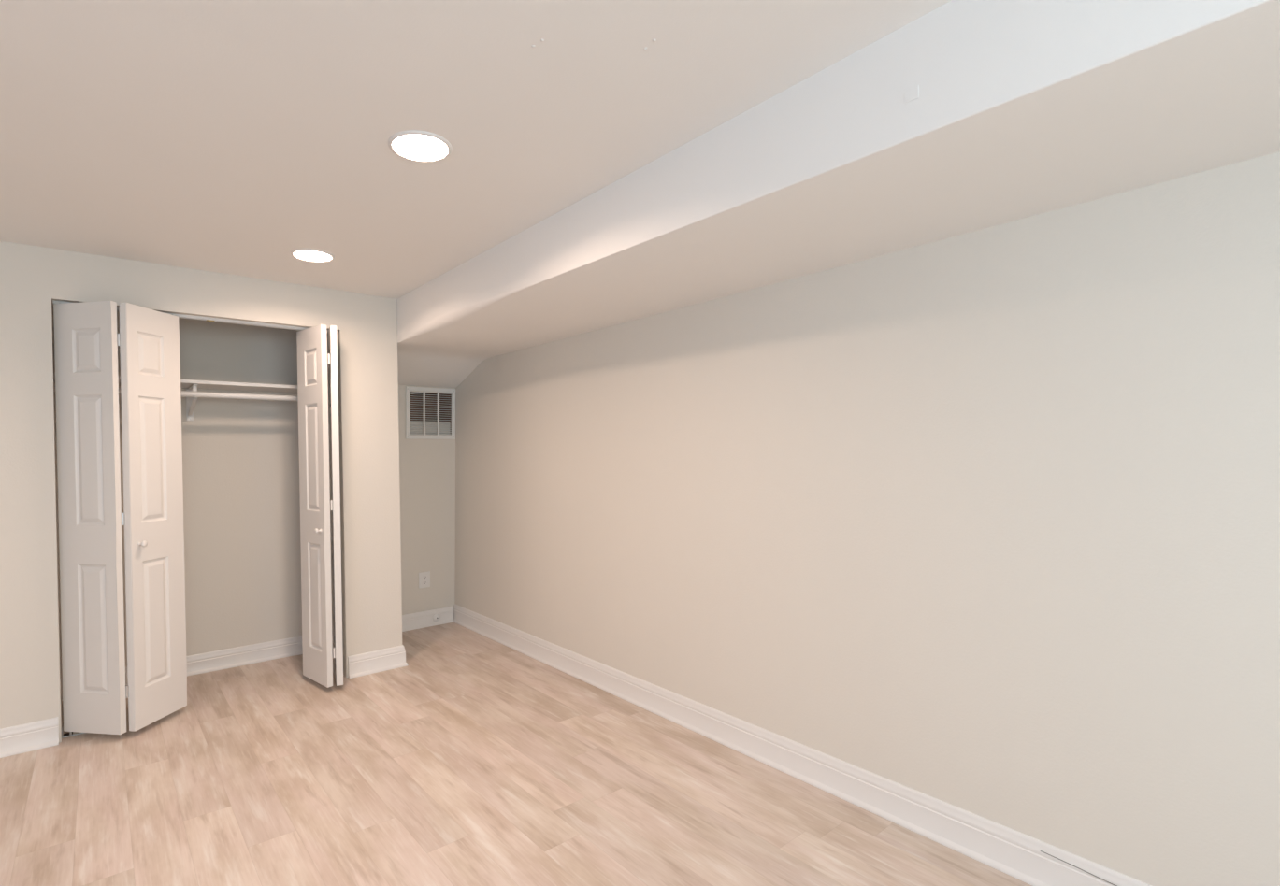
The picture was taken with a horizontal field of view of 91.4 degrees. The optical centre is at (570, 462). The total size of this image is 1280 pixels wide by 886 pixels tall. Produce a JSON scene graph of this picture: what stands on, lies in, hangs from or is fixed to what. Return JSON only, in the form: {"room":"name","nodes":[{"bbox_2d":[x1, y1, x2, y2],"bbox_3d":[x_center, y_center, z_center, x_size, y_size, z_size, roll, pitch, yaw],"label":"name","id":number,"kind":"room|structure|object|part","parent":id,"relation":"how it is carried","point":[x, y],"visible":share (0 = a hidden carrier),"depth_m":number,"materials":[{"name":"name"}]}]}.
{"room":"empty bedroom","nodes":[
{"label":"empty bedroom","id":0,"kind":"room"},
{"bbox_2d":[0,241,402,743],"bbox_3d":[-2.608,0.160,2.700,3.829,2.254,0.115,-1,1,-37],"label":"wall","id":1,"kind":"structure","parent":0,"point":[31,277],"depth_m":2.96,"materials":[{"name":"beige paint"}]},
{"bbox_2d":[0,717,58,758],"bbox_3d":[-3.204,1.242,2.164,2.191,0.120,0.024,-1,1,-37],"label":"baseboard","id":2,"kind":"structure","parent":1,"relation":"attached to","point":[17,740],"depth_m":2.77,"materials":[{"name":"white paint"}]},
{"bbox_2d":[52,300,328,333],"bbox_3d":[-1.889,-0.750,3.260,1.280,0.022,0.032,-1,1,-37],"label":"door track","id":3,"kind":"object","parent":1,"relation":"attached to","point":[207,319],"visible":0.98,"depth_m":3.31,"materials":[{"name":"white metal"}]},
{"bbox_2d":[53,301,186,735],"bbox_3d":[-2.116,0.264,2.944,0.490,2.014,0.245,-1,1,-37],"label":"bifold door","id":4,"kind":"structure","parent":3,"relation":"hanging from","point":[87,339],"depth_m":2.87,"materials":[{"name":"white paint"}]},
{"bbox_3d":[-2.220,0.257,2.866,0.306,1.980,0.038,-1,1,9],"label":"door","id":5,"kind":"part","parent":4,"relation":"part of","materials":[{"name":"white paint"}]},
{"bbox_3d":[-2.002,0.379,2.902,0.035,0.031,0.031,-1,1,11],"label":"knob","id":6,"kind":"part","parent":4,"relation":"part of","materials":[{"name":"white paint"}]},
{"bbox_3d":[-2.017,0.253,3.012,0.038,1.980,0.306,-1,1,11],"label":"door","id":7,"kind":"part","parent":4,"relation":"part of","materials":[{"name":"white paint"}]},
{"bbox_2d":[296,324,343,688],"bbox_3d":[-1.393,0.248,3.524,0.203,2.012,0.316,-1,1,-37],"label":"bifold door","id":8,"kind":"structure","parent":3,"relation":"hanging from","point":[317,352],"depth_m":3.43,"materials":[{"name":"white paint"}]},
{"bbox_3d":[-1.382,0.373,3.393,0.031,0.031,0.035,0,1,43],"label":"knob","id":9,"kind":"part","parent":8,"relation":"part of","materials":[{"name":"white paint"}]},
{"bbox_3d":[-1.349,0.237,3.548,0.038,1.980,0.306,-1,1,-25],"label":"door","id":10,"kind":"part","parent":8,"relation":"part of","materials":[{"name":"white paint"}]},
{"bbox_2d":[52,304,455,678],"bbox_3d":[-1.985,0.132,4.118,2.680,2.254,0.305,-1,1,-37],"label":"wall","id":11,"kind":"structure","parent":0,"point":[240,457],"depth_m":3.93,"materials":[{"name":"beige paint"}]},
{"bbox_2d":[53,372,328,393],"bbox_3d":[-2.164,-0.453,3.601,1.785,0.019,0.304,-1,1,-37],"label":"closet shelf","id":12,"kind":"object","parent":11,"relation":"attached to","point":[184,383],"visible":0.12,"depth_m":3.67,"materials":[{"name":"white paint"}]},
{"bbox_2d":[186,384,197,420],"bbox_3d":[-2.183,-0.346,3.584,0.036,0.192,0.310,-1,1,-37],"label":"shelf bracket","id":13,"kind":"object","parent":11,"relation":"attached to","point":[191,402],"visible":0.87,"depth_m":3.69,"materials":[{"name":"white metal"}]},
{"bbox_2d":[54,385,298,401],"bbox_3d":[-2.080,-0.383,3.493,1.783,0.032,0.032,-1,1,-37],"label":"closet rod","id":14,"kind":"object","parent":13,"relation":"on","point":[185,394],"visible":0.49,"depth_m":3.59,"materials":[{"name":"white paint"}]},
{"bbox_3d":[-2.276,-0.346,3.706,0.036,0.192,0.004,-1,1,-37],"label":"wall plate","id":15,"kind":"part","parent":13,"relation":"part of","materials":[{"name":"white paint"}]},
{"bbox_2d":[60,635,332,701],"bbox_3d":[-2.226,1.210,3.739,1.777,0.115,0.024,-1,1,-37],"label":"baseboard","id":16,"kind":"structure","parent":11,"relation":"attached to","point":[238,656],"depth_m":3.87,"materials":[{"name":"white paint"}]},
{"bbox_2d":[418,571,430,589],"bbox_3d":[-1.103,0.883,4.677,0.090,0.120,0.013,-1,1,-37],"label":"wall outlet","id":17,"kind":"object","parent":11,"relation":"attached to","point":[424,577],"visible":1,"depth_m":4.67,"materials":[{"name":"white plastic"}]},
{"bbox_2d":[402,606,453,632],"bbox_3d":[-1.193,1.183,4.611,0.698,0.118,0.024,-1,1,-37],"label":"baseboard","id":18,"kind":"structure","parent":11,"relation":"attached to","point":[423,619],"depth_m":4.68,"materials":[{"name":"white paint"}]},
{"bbox_2d":[432,614,440,621],"bbox_3d":[-1.020,1.182,4.727,0.060,0.060,0.019,-1,1,-37],"label":"cable jack","id":19,"kind":"object","parent":18,"relation":"attached to","point":[436,617],"visible":1,"depth_m":4.72,"materials":[{"name":"white plastic"}]},
{"bbox_2d":[405,386,455,439],"bbox_3d":[-1.048,-0.368,4.648,0.395,0.382,0.034,-1,1,-37],"label":"air vent","id":20,"kind":"object","parent":11,"relation":"in","point":[409,436],"visible":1,"depth_m":4.64,"materials":[{"name":"white metal"}]},
{"bbox_2d":[410,420,450,433],"bbox_3d":[-1.064,-0.265,4.681,0.334,0.098,0.012,-1,1,-37],"label":"filter","id":21,"kind":"object","parent":11,"relation":"in","point":[416,422],"visible":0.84,"depth_m":4.67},
{"bbox_2d":[396,302,496,388],"bbox_3d":[-1.033,-0.799,4.440,0.821,0.466,0.980,-1,1,-37],"label":"ceiling","id":22,"kind":"structure","parent":0,"point":[417,366],"depth_m":4.33,"materials":[{"name":"paint"}]},
{"bbox_2d":[0,0,951,299],"bbox_3d":[-1.251,-1.016,0.784,3.949,0.122,6.570,-1,1,-37],"label":"ceiling","id":23,"kind":"structure","parent":0,"point":[235,137],"depth_m":1.72,"materials":[{"name":"paint"}]},
{"bbox_2d":[290,248,334,262],"bbox_3d":[-1.228,-0.985,2.955,0.195,0.006,0.195,-1,1,-37],"label":"recessed light","id":24,"kind":"object","parent":23,"relation":"in","point":[305,254],"visible":1,"depth_m":2.95,"materials":[{"name":"white paint"}]},
{"bbox_2d":[293,250,331,261],"bbox_3d":[-1.228,-0.986,2.955,0.168,0.004,0.168,-1,1,-37],"label":"diffuser","id":25,"kind":"object","parent":24,"relation":"attached to","point":[305,255],"depth_m":2.95,"materials":[{"name":"white plastic"}]},
{"bbox_2d":[388,129,452,162],"bbox_3d":[-0.468,-0.980,1.931,0.195,0.006,0.195,-1,1,-37],"label":"recessed light","id":26,"kind":"object","parent":23,"relation":"in","point":[412,145],"visible":1,"depth_m":1.92,"materials":[{"name":"white paint"}]},
{"bbox_2d":[392,134,447,160],"bbox_3d":[-0.468,-0.981,1.931,0.168,0.004,0.168,-1,1,-37],"label":"diffuser","id":27,"kind":"object","parent":26,"relation":"attached to","point":[409,147],"depth_m":1.92,"materials":[{"name":"white plastic"}]},
{"bbox_2d":[0,622,1032,885],"bbox_3d":[-0.887,1.348,1.072,4.790,0.120,6.570,-1,1,-37],"label":"floor","id":28,"kind":"structure","parent":0,"point":[475,761],"depth_m":2.33,"materials":[{"name":"brown wood"}]},
{"bbox_2d":[61,727,84,738],"bbox_3d":[-2.336,1.258,2.929,0.099,0.045,0.032,-1,1,-37],"label":"pivot bracket","id":29,"kind":"object","parent":28,"relation":"on","point":[66,735],"visible":0.81,"depth_m":2.91,"materials":[{"name":"silver metal"}]},
{"bbox_2d":[396,0,1279,355],"bbox_3d":[0.951,-0.867,1.834,0.822,0.305,5.570,-1,1,-37],"label":"ceiling","id":30,"kind":"structure","parent":0,"point":[968,116],"depth_m":1.57,"materials":[{"name":"paint"}]},
{"bbox_3d":[0.767,-0.830,1.399,0.002,0.028,0.030,-1,1,-37],"label":"patch plate","id":31,"kind":"part","parent":30,"relation":"part of","materials":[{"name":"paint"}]},
{"bbox_2d":[454,151,1279,885],"bbox_3d":[0.947,0.108,2.464,0.100,2.274,6.570,-1,1,-37],"label":"wall","id":32,"kind":"structure","parent":0,"point":[985,523],"depth_m":1.96,"materials":[{"name":"beige paint"}]},
{"bbox_2d":[452,604,1151,885],"bbox_3d":[0.955,1.180,2.384,0.024,0.132,6.185,-1,1,-37],"label":"baseboard","id":33,"kind":"structure","parent":32,"relation":"attached to","point":[1034,862],"depth_m":2.31,"materials":[{"name":"white paint"}]},
{"bbox_3d":[-1.426,0.124,4.217,0.110,2.254,0.865,-1,1,-37],"label":"wall partition","id":34,"kind":"structure","parent":0,"visible":0},
{"bbox_2d":[347,645,408,678],"bbox_3d":[-1.364,1.190,4.005,0.357,0.125,0.724,-1,1,-37],"label":"baseboard","id":35,"kind":"structure","parent":34,"relation":"attached to","point":[361,665],"depth_m":3.72,"materials":[{"name":"white paint"}]}
]}

